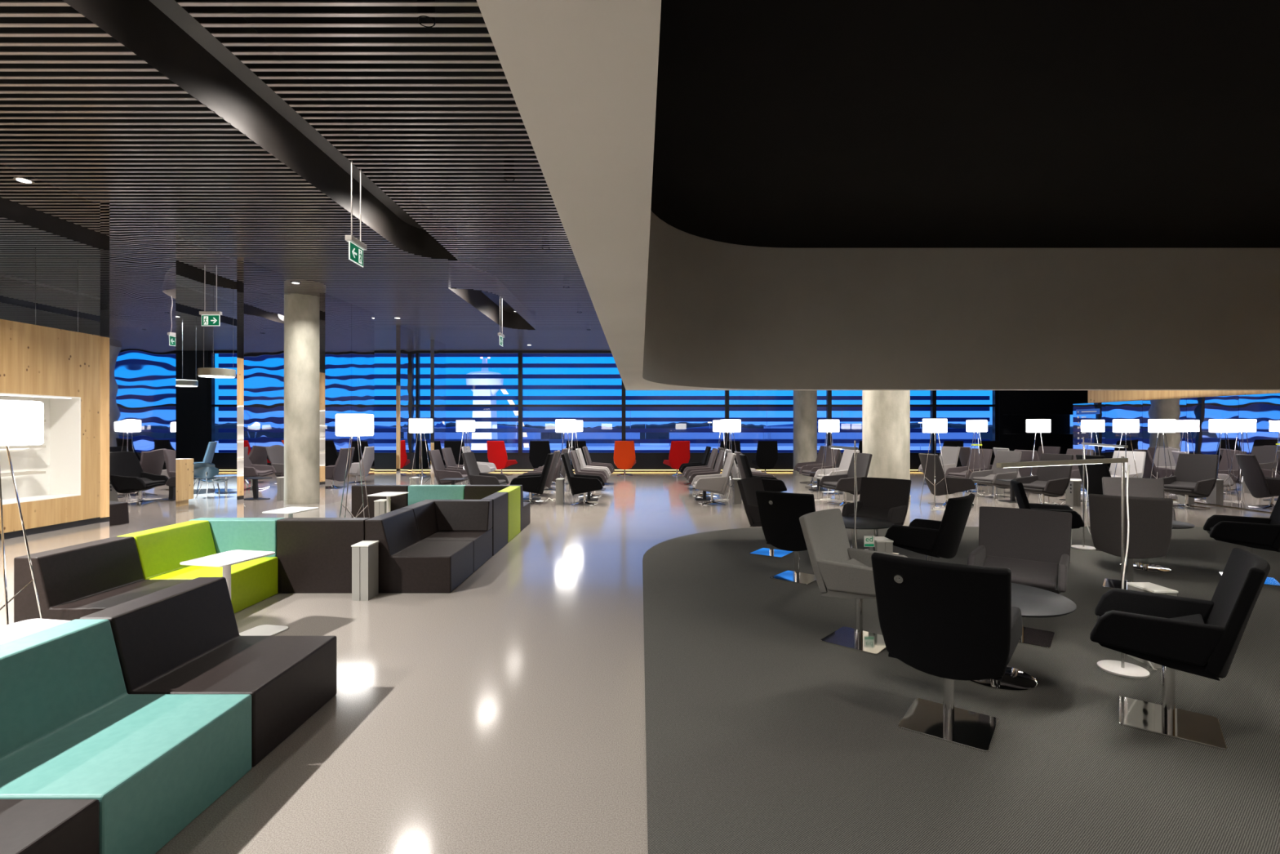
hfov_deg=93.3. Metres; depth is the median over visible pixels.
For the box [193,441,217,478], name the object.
chair
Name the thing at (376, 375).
louver
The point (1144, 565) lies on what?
round table
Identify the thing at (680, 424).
tree belt
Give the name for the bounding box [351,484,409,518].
sofa
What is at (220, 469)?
led strip
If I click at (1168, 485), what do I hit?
seat cushion
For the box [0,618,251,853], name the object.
sofa
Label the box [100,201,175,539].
glass panel
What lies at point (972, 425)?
floor lamp
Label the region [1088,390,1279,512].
wall
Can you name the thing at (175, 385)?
diffuser
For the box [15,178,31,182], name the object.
diffuser
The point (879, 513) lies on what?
seat cushion
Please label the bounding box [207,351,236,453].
window
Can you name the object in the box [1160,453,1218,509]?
lounge chair
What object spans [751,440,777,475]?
chair
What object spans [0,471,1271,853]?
floor
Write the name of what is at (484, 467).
lounge chair
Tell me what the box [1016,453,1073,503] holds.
lounge chair
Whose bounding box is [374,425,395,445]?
building
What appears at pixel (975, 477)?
seat cushion
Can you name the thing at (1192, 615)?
seat cushion
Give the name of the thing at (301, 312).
concrete column
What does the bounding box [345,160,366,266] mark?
exit sign
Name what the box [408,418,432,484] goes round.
floor lamp
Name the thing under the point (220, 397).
trim
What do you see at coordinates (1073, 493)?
post
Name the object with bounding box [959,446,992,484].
lounge chair
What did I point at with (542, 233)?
recessed light
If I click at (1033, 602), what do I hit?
round table
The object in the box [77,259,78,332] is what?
wire
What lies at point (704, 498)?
pedestal table
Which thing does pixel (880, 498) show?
armchair
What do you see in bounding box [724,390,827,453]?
window
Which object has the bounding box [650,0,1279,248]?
ceiling
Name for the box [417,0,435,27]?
recessed light
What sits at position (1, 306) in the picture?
wall
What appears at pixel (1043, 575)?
seat cushion
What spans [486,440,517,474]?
chair
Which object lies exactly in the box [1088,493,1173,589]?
armchair
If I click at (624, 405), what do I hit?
window
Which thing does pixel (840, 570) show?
armchair
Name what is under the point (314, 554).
sofa
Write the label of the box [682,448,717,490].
lounge chair
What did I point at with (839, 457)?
lounge chair
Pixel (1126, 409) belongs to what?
wall mirror
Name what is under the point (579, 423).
floor lamp
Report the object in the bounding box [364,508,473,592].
sofa
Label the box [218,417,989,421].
trim
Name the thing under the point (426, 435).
tree belt
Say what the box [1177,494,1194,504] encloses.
post
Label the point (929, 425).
floor lamp
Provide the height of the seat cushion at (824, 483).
0.116 m
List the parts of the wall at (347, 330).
mirror panel, mirror panel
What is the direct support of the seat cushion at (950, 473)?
on the lounge chair at (955, 472)
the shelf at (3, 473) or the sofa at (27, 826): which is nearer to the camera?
the sofa at (27, 826)
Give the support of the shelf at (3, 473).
attached to the display niche
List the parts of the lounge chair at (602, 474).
backrest, armrest, armrest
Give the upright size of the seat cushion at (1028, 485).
0.116 m
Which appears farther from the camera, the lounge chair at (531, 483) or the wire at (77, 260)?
the lounge chair at (531, 483)
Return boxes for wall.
[0,305,100,334]
[0,319,100,533]
[175,325,1088,471]
[236,258,284,517]
[320,293,374,504]
[395,324,415,484]
[430,339,445,477]
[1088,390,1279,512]
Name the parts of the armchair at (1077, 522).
backrest, armrest, armrest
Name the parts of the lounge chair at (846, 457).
armrest, armrest, backrest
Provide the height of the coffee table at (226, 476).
0.415 m
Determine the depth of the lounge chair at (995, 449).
15.78 m
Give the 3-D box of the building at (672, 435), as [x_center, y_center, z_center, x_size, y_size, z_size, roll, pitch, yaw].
[30.000,3.550,242.000,37.000,8.100,14.800,0,0,0]
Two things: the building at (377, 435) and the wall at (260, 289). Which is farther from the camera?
the building at (377, 435)
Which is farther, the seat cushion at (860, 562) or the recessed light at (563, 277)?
the recessed light at (563, 277)
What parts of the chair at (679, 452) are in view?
armrest, backrest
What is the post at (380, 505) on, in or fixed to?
on the floor
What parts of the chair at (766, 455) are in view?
armrest, backrest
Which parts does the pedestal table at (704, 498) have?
plate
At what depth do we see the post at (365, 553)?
5.57 m
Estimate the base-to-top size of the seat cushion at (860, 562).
0.115 m
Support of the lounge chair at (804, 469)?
on the floor
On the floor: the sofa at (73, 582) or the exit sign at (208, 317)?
the sofa at (73, 582)
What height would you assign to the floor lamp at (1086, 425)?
1.766 m
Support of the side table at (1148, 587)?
on the carpet
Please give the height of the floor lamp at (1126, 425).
1.766 m
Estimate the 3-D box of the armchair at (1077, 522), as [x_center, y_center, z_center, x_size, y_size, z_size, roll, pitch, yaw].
[4.929,1.126,7.361,0.704,0.931,0.629,0,0,28]
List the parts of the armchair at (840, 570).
backrest, armrest, seat, plate, armrest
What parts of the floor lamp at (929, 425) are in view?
leg, leg, lamp shade, leg, leg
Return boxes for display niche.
[0,392,80,504]
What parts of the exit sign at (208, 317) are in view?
rod, rod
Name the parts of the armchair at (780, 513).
backrest, plate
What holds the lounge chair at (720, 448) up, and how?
on the floor
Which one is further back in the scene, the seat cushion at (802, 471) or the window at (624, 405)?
the window at (624, 405)
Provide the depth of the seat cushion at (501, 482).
13.05 m
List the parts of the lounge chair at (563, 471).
backrest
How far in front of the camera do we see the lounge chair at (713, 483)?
12.29 m
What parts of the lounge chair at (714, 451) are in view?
armrest, armrest, backrest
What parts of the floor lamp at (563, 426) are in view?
leg, lamp shade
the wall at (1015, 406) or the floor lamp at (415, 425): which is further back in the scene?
the wall at (1015, 406)
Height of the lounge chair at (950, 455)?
1.047 m
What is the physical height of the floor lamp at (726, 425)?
1.766 m
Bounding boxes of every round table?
[842,516,894,548]
[968,582,1076,691]
[1119,520,1195,572]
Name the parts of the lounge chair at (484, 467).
backrest, armrest, armrest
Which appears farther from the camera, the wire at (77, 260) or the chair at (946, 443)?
the chair at (946, 443)
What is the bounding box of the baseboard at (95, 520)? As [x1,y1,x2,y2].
[0,516,100,540]
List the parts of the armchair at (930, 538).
armrest, seat, armrest, backrest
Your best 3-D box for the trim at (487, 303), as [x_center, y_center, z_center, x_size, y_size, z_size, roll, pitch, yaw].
[-3.375,-3.025,14.550,0.850,0.550,5.100,0,0,0]
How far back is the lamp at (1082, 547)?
7.92 m
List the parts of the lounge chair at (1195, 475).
armrest, seat, backrest, armrest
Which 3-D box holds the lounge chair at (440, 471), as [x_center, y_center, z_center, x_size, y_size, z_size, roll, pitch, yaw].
[-4.544,1.072,14.400,0.884,1.047,0.710,0,0,0]
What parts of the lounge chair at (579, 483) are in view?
backrest, armrest, seat, armrest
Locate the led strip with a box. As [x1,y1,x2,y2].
[219,469,917,470]
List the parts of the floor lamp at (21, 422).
leg, lamp shade, leg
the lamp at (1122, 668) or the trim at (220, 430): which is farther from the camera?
the trim at (220, 430)
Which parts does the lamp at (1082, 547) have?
cord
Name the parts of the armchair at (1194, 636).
armrest, armrest, seat, plate, backrest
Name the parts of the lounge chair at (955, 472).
armrest, seat, armrest, backrest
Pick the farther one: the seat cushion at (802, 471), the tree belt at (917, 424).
the tree belt at (917, 424)
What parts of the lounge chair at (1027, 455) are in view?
backrest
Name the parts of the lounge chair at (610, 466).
backrest, armrest, armrest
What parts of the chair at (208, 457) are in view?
backrest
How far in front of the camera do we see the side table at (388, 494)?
8.62 m
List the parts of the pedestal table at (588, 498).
plate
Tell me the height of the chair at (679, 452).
1.145 m
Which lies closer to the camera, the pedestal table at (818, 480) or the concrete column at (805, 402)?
the pedestal table at (818, 480)
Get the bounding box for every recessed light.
[13,176,34,183]
[290,280,301,284]
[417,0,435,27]
[503,156,515,181]
[542,233,549,249]
[563,276,569,288]
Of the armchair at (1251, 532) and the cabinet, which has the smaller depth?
the armchair at (1251, 532)
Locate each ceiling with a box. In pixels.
[0,1,609,349]
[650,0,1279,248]
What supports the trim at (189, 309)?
attached to the ceiling at (4, 264)
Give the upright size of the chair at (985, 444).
1.145 m
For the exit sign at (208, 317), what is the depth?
10.34 m
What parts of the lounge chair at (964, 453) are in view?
backrest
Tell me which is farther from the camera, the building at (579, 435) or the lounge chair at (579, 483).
the building at (579, 435)
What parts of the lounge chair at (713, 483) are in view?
armrest, seat, armrest, backrest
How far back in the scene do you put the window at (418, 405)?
21.78 m
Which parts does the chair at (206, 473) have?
backrest, seat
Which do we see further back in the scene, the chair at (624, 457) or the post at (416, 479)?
the chair at (624, 457)
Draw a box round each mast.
[514,410,518,449]
[841,410,842,449]
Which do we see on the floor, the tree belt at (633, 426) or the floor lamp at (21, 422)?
the floor lamp at (21, 422)
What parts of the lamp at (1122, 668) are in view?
cord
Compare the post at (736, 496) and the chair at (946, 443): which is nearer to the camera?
the post at (736, 496)
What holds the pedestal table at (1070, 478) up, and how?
on the floor
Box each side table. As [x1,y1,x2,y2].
[0,618,70,644]
[179,549,288,635]
[262,506,319,517]
[367,491,408,512]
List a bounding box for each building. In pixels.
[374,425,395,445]
[429,425,541,446]
[564,426,639,445]
[669,426,763,446]
[764,422,862,445]
[910,426,979,445]
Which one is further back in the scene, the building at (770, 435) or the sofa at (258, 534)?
the building at (770, 435)
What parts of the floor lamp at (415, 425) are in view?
leg, leg, lamp shade, leg, leg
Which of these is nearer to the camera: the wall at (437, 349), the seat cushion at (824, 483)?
the seat cushion at (824, 483)
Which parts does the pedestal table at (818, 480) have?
plate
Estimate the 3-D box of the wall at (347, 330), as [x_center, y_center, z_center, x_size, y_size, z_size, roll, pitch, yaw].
[-6.495,-0.574,13.499,0.115,4.348,2.154,0,0,2]
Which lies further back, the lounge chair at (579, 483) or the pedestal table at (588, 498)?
the pedestal table at (588, 498)
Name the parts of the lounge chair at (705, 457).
armrest, armrest, backrest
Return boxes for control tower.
[466,356,528,449]
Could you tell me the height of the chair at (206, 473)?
0.710 m
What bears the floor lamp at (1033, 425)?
on the floor
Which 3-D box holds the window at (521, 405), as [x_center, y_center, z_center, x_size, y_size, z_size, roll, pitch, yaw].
[-2.525,-0.870,21.855,3.732,3.700,0.170,0,0,0]
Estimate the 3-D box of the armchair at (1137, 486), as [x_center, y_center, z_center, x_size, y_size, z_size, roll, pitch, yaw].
[6.262,1.126,7.621,0.629,0.931,0.704,0,0,30]
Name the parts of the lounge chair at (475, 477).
backrest, armrest, armrest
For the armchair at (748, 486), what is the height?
0.931 m
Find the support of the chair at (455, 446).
on the floor
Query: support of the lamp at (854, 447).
on the carpet
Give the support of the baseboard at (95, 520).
attached to the wall at (35, 359)
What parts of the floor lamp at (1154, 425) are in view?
leg, leg, lamp shade, leg, leg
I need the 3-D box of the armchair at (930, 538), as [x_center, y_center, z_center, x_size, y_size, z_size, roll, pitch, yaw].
[2.897,1.126,6.003,0.704,0.931,0.629,0,0,45]
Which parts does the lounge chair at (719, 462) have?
armrest, armrest, backrest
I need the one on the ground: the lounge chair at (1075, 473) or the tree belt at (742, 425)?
the tree belt at (742, 425)
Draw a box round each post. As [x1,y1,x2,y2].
[351,540,378,600]
[373,498,391,516]
[408,476,420,484]
[555,478,564,503]
[732,478,741,503]
[845,492,853,500]
[869,536,893,553]
[992,485,1004,493]
[1065,480,1080,506]
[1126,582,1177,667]
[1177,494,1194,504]
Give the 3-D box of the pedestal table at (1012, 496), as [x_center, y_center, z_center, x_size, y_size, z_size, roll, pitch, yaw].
[8.000,1.370,12.970,0.460,0.460,0.460,0,0,0]
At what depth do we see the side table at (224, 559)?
4.49 m
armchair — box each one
[737,476,793,558]
[755,489,816,585]
[799,508,907,655]
[841,476,911,554]
[871,552,1022,752]
[884,493,974,560]
[967,506,1071,648]
[1010,478,1084,563]
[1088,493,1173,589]
[1089,547,1270,750]
[1102,476,1175,558]
[1203,493,1279,586]
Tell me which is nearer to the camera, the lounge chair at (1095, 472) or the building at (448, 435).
the lounge chair at (1095, 472)
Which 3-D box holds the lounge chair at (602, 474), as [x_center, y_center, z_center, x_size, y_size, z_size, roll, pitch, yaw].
[-1.194,1.072,14.000,0.884,1.047,0.710,0,0,0]
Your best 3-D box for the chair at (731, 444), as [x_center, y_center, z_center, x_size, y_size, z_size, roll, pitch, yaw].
[2.952,1.023,20.066,0.750,1.145,0.864,0,0,0]
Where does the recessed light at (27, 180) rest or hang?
in the ceiling at (4, 264)
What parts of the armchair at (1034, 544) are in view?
armrest, backrest, plate, seat, armrest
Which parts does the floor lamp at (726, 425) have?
cord, leg, lamp shade, leg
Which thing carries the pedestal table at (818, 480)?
on the floor
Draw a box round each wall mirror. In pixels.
[1073,402,1105,486]
[1105,400,1142,470]
[1142,398,1186,499]
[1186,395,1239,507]
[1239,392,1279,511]
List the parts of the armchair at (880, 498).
armrest, backrest, armrest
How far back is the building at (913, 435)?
240.01 m
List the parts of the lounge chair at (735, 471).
backrest, armrest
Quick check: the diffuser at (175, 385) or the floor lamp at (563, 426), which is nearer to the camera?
the floor lamp at (563, 426)
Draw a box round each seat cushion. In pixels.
[498,480,506,484]
[801,470,810,473]
[817,474,828,477]
[822,481,837,486]
[842,558,866,566]
[848,506,889,520]
[947,470,967,476]
[972,474,995,481]
[982,555,1058,589]
[1022,480,1047,489]
[1104,609,1204,623]
[1164,480,1196,490]
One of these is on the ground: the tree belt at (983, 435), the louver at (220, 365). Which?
the tree belt at (983, 435)
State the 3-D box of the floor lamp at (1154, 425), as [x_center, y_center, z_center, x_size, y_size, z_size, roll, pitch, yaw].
[11.180,0.718,12.758,0.660,1.766,0.611,0,0,-20]
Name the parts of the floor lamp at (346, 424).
leg, leg, lamp shade, leg, leg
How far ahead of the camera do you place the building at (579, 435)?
240.01 m
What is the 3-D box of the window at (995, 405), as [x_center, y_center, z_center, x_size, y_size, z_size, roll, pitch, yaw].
[11.733,-0.870,21.855,2.395,3.700,0.170,0,0,0]
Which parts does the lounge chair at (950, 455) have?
armrest, backrest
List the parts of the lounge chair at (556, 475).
armrest, backrest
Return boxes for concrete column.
[284,280,325,504]
[792,390,817,475]
[862,390,911,501]
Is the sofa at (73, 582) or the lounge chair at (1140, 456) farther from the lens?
the lounge chair at (1140, 456)
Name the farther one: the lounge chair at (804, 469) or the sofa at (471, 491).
the lounge chair at (804, 469)
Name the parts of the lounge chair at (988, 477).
armrest, seat, armrest, backrest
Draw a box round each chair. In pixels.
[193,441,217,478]
[193,462,220,493]
[193,466,229,497]
[415,440,430,475]
[428,449,468,484]
[441,447,480,484]
[444,440,464,465]
[461,445,497,484]
[461,452,509,484]
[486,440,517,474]
[509,452,554,504]
[521,449,560,496]
[528,440,551,468]
[533,448,567,489]
[542,446,573,484]
[560,453,604,505]
[565,440,586,469]
[568,449,608,497]
[575,448,611,490]
[582,446,614,484]
[613,440,635,475]
[662,440,689,475]
[678,446,711,484]
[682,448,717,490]
[686,449,726,497]
[691,453,735,505]
[718,447,737,487]
[720,440,740,466]
[725,448,761,479]
[733,451,774,479]
[739,453,786,492]
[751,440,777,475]
[794,445,829,484]
[799,447,839,488]
[813,448,859,494]
[818,453,872,506]
[835,450,842,467]
[857,440,862,453]
[917,446,959,484]
[918,453,976,506]
[942,440,963,466]
[945,448,992,492]
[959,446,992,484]
[968,450,1022,498]
[978,440,999,464]
[992,447,1021,477]
[1013,449,1040,494]
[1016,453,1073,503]
[1037,445,1060,459]
[1066,448,1093,492]
[1075,454,1111,506]
[1109,450,1146,477]
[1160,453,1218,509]
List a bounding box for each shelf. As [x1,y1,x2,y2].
[0,444,45,448]
[0,471,45,476]
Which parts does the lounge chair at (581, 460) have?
backrest, armrest, armrest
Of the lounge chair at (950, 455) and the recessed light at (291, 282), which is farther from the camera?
the lounge chair at (950, 455)
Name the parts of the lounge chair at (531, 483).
armrest, armrest, seat, backrest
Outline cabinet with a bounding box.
[175,458,193,506]
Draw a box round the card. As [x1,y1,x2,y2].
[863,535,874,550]
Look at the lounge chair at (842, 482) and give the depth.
12.51 m
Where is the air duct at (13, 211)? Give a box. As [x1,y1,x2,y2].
[0,164,236,288]
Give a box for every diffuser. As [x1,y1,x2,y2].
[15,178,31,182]
[175,385,197,386]
[198,375,234,377]
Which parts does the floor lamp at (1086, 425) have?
lamp shade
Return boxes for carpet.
[642,526,1279,853]
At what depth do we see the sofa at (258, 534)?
5.81 m
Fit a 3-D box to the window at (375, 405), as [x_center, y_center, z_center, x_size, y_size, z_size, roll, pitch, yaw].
[-9.988,-0.870,21.855,3.732,3.700,0.170,0,0,0]
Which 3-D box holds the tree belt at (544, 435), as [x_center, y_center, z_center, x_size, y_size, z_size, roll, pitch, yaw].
[-60.000,2.908,337.500,41.800,9.383,15.000,0,0,0]
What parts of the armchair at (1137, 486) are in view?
backrest, armrest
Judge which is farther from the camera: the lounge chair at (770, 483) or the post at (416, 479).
the post at (416, 479)
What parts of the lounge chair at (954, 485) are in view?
backrest, seat, armrest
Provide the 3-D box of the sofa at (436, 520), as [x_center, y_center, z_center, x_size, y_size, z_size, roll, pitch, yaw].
[-2.235,1.248,7.043,0.830,0.705,0.846,0,0,0]
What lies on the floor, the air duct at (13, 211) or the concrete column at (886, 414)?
the concrete column at (886, 414)
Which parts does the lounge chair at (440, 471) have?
backrest, armrest, seat, armrest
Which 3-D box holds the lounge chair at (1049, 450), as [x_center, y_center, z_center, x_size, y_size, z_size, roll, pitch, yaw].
[11.242,1.072,17.011,0.884,1.047,0.710,0,0,-15]
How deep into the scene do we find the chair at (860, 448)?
19.73 m
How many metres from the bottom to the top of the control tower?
25.050 m
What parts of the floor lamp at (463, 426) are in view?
lamp shade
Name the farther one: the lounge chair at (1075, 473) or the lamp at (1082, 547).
the lounge chair at (1075, 473)
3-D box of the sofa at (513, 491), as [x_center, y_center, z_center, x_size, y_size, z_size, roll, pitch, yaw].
[-2.230,1.248,8.765,0.830,0.705,0.842,0,0,0]
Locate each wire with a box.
[35,246,35,324]
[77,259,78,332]
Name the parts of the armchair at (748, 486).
backrest, armrest, seat, plate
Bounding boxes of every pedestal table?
[440,477,466,484]
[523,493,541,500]
[578,491,598,501]
[693,477,714,500]
[807,471,827,491]
[995,479,1017,502]
[1059,478,1088,501]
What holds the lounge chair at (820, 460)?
on the floor
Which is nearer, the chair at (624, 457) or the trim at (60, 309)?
the trim at (60, 309)
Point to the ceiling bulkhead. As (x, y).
(676, 309)
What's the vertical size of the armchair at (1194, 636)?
0.931 m
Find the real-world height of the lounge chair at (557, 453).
1.047 m
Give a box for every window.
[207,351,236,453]
[374,351,395,453]
[415,351,518,453]
[518,351,622,453]
[622,381,724,453]
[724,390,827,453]
[826,390,932,453]
[930,390,999,453]
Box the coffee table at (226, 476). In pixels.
[213,474,236,493]
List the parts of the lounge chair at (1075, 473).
armrest, backrest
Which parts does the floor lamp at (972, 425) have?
leg, leg, lamp shade, leg, leg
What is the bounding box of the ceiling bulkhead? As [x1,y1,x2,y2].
[476,0,1279,390]
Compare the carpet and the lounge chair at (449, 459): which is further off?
the lounge chair at (449, 459)
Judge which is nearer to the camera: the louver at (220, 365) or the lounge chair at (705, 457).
the lounge chair at (705, 457)
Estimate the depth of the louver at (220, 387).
22.22 m
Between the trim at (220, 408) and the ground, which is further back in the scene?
the ground
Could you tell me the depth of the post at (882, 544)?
5.75 m
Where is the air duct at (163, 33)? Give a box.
[62,0,457,259]
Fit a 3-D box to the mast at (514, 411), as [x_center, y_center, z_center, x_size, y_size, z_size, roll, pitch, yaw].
[-29.785,1.802,145.730,0.900,11.595,0.300,0,0,0]
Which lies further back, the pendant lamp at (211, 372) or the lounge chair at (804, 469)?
the lounge chair at (804, 469)
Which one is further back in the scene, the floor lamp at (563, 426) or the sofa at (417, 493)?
the floor lamp at (563, 426)
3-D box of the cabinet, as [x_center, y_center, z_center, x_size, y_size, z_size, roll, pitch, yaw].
[-9.550,1.125,11.900,0.640,0.950,1.200,0,0,0]
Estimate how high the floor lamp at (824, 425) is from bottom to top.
1.766 m
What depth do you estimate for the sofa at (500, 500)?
7.84 m
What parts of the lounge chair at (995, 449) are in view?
backrest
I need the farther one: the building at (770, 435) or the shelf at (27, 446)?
the building at (770, 435)
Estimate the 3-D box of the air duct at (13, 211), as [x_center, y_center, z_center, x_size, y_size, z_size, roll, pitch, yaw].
[-8.000,-3.025,7.600,0.700,0.550,9.200,0,0,0]
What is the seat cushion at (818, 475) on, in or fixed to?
on the lounge chair at (846, 457)
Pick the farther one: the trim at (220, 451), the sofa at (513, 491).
the trim at (220, 451)
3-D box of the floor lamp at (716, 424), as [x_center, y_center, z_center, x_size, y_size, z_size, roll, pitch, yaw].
[1.873,0.718,14.650,0.611,1.766,0.660,0,0,31]
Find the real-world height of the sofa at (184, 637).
0.705 m
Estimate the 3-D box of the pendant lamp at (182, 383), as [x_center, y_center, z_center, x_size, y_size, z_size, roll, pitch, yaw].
[-11.300,-1.891,15.000,0.540,1.758,0.540,0,0,0]
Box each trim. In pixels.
[0,274,100,321]
[175,284,236,325]
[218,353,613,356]
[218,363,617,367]
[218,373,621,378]
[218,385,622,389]
[218,395,989,399]
[218,406,989,410]
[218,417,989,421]
[218,428,989,432]
[218,439,989,443]
[218,449,940,452]
[448,269,535,329]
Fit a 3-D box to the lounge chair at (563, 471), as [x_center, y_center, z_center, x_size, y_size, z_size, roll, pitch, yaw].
[-2.306,1.072,16.900,0.884,1.047,0.710,0,0,0]
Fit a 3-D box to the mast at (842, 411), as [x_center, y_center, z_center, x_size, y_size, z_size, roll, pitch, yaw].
[56.123,1.449,167.989,0.900,12.302,0.300,0,0,0]
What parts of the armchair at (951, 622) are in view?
backrest, seat, plate, armrest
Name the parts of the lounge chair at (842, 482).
armrest, seat, armrest, backrest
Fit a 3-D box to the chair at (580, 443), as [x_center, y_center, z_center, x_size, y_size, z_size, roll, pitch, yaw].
[-2.082,1.023,20.066,0.750,1.145,0.864,0,0,0]
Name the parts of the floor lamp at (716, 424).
lamp shade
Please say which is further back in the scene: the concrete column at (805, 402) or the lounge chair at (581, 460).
the concrete column at (805, 402)
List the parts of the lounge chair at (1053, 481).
armrest, seat, backrest, armrest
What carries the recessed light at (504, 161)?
in the ceiling at (4, 264)
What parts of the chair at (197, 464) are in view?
backrest, seat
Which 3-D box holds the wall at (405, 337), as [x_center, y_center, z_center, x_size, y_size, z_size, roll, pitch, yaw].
[-6.514,-0.574,16.845,0.115,4.348,1.044,0,0,1]
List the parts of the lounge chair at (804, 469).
seat, armrest, armrest, backrest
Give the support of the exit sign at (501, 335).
hanging from the ceiling at (4, 264)
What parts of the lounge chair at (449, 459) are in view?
backrest, armrest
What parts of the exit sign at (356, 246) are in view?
rod, rod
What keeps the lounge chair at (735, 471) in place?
on the floor
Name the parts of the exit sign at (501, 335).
rod, rod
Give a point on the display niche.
(51, 469)
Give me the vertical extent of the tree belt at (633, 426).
9.292 m
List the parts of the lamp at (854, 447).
cord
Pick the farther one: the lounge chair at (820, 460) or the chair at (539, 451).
the chair at (539, 451)
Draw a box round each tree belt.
[214,422,236,440]
[420,422,456,439]
[497,423,564,439]
[582,423,644,439]
[645,422,712,439]
[740,423,766,439]
[910,422,951,428]
[948,422,992,440]
[1070,426,1073,433]
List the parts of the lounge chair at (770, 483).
backrest, armrest, armrest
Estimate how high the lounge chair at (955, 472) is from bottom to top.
1.047 m
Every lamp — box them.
[0,400,44,624]
[175,316,198,386]
[197,270,235,377]
[335,413,373,517]
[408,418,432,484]
[455,420,475,484]
[545,419,576,501]
[553,420,582,493]
[700,420,732,494]
[715,419,740,502]
[817,419,839,500]
[829,440,857,548]
[920,418,948,510]
[964,419,991,496]
[995,456,1157,679]
[1026,418,1063,504]
[1071,436,1128,550]
[1080,419,1104,496]
[1112,418,1139,477]
[1147,418,1195,503]
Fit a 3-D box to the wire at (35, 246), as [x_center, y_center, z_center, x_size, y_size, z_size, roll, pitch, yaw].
[-9.300,-2.150,9.300,0.008,1.260,0.007,0,0,0]
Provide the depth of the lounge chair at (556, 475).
15.22 m
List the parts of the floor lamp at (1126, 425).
leg, leg, lamp shade, leg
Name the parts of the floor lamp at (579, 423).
lamp shade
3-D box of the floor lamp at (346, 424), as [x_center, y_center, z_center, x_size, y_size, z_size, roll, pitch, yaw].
[-3.659,0.718,7.935,0.611,1.766,0.660,0,0,-29]
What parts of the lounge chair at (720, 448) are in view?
backrest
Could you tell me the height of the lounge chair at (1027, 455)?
1.047 m
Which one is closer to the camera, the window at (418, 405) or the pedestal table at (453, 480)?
the pedestal table at (453, 480)
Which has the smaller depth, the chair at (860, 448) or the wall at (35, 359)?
the wall at (35, 359)
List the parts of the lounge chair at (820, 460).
armrest, backrest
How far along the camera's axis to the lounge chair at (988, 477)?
13.80 m
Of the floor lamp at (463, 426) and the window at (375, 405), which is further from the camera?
the window at (375, 405)
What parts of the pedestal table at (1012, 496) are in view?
plate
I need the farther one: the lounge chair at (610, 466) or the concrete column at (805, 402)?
the concrete column at (805, 402)
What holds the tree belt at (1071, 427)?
on the ground
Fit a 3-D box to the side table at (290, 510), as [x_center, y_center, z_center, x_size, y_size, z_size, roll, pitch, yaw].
[-4.039,1.280,7.099,0.400,0.640,0.640,0,0,8]
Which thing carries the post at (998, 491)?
on the floor
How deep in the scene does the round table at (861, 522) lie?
6.76 m
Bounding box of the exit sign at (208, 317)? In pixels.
[199,266,222,325]
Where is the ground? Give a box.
[214,432,978,452]
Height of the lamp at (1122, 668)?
1.400 m
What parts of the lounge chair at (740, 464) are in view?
backrest, armrest, armrest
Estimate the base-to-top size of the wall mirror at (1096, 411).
2.200 m
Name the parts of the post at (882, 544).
post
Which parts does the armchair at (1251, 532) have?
armrest, seat, armrest, plate, backrest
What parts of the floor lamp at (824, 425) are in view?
leg, leg, lamp shade, cord, leg, leg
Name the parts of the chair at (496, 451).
backrest, armrest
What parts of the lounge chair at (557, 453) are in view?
armrest, armrest, backrest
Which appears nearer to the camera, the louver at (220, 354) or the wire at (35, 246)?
the wire at (35, 246)
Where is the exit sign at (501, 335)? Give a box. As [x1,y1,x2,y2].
[497,296,504,346]
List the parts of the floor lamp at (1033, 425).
leg, lamp shade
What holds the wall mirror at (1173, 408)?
attached to the wall at (1094, 396)
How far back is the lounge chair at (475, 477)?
12.86 m
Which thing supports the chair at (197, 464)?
on the floor
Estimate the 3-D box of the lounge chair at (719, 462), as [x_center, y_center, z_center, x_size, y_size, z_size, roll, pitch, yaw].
[1.544,1.072,14.000,0.884,1.047,0.710,0,0,0]
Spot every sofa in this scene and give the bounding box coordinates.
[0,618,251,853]
[0,799,99,853]
[13,536,190,622]
[79,577,336,767]
[117,520,277,613]
[188,517,284,556]
[276,517,370,592]
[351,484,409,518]
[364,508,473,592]
[400,499,492,572]
[408,484,466,505]
[464,484,530,530]
[480,492,507,555]
[497,485,520,542]
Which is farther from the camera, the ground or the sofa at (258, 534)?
the ground
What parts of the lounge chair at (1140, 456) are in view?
armrest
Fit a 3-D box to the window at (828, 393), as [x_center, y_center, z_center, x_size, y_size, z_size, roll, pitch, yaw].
[8.650,-0.870,21.855,3.771,3.700,0.170,0,0,0]
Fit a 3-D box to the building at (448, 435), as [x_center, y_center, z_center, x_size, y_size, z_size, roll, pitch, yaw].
[-60.000,3.300,237.000,41.000,8.600,14.800,0,0,0]
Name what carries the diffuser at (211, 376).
attached to the pendant lamp at (211, 372)
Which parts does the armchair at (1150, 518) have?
plate, backrest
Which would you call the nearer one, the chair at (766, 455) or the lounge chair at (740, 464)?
the lounge chair at (740, 464)

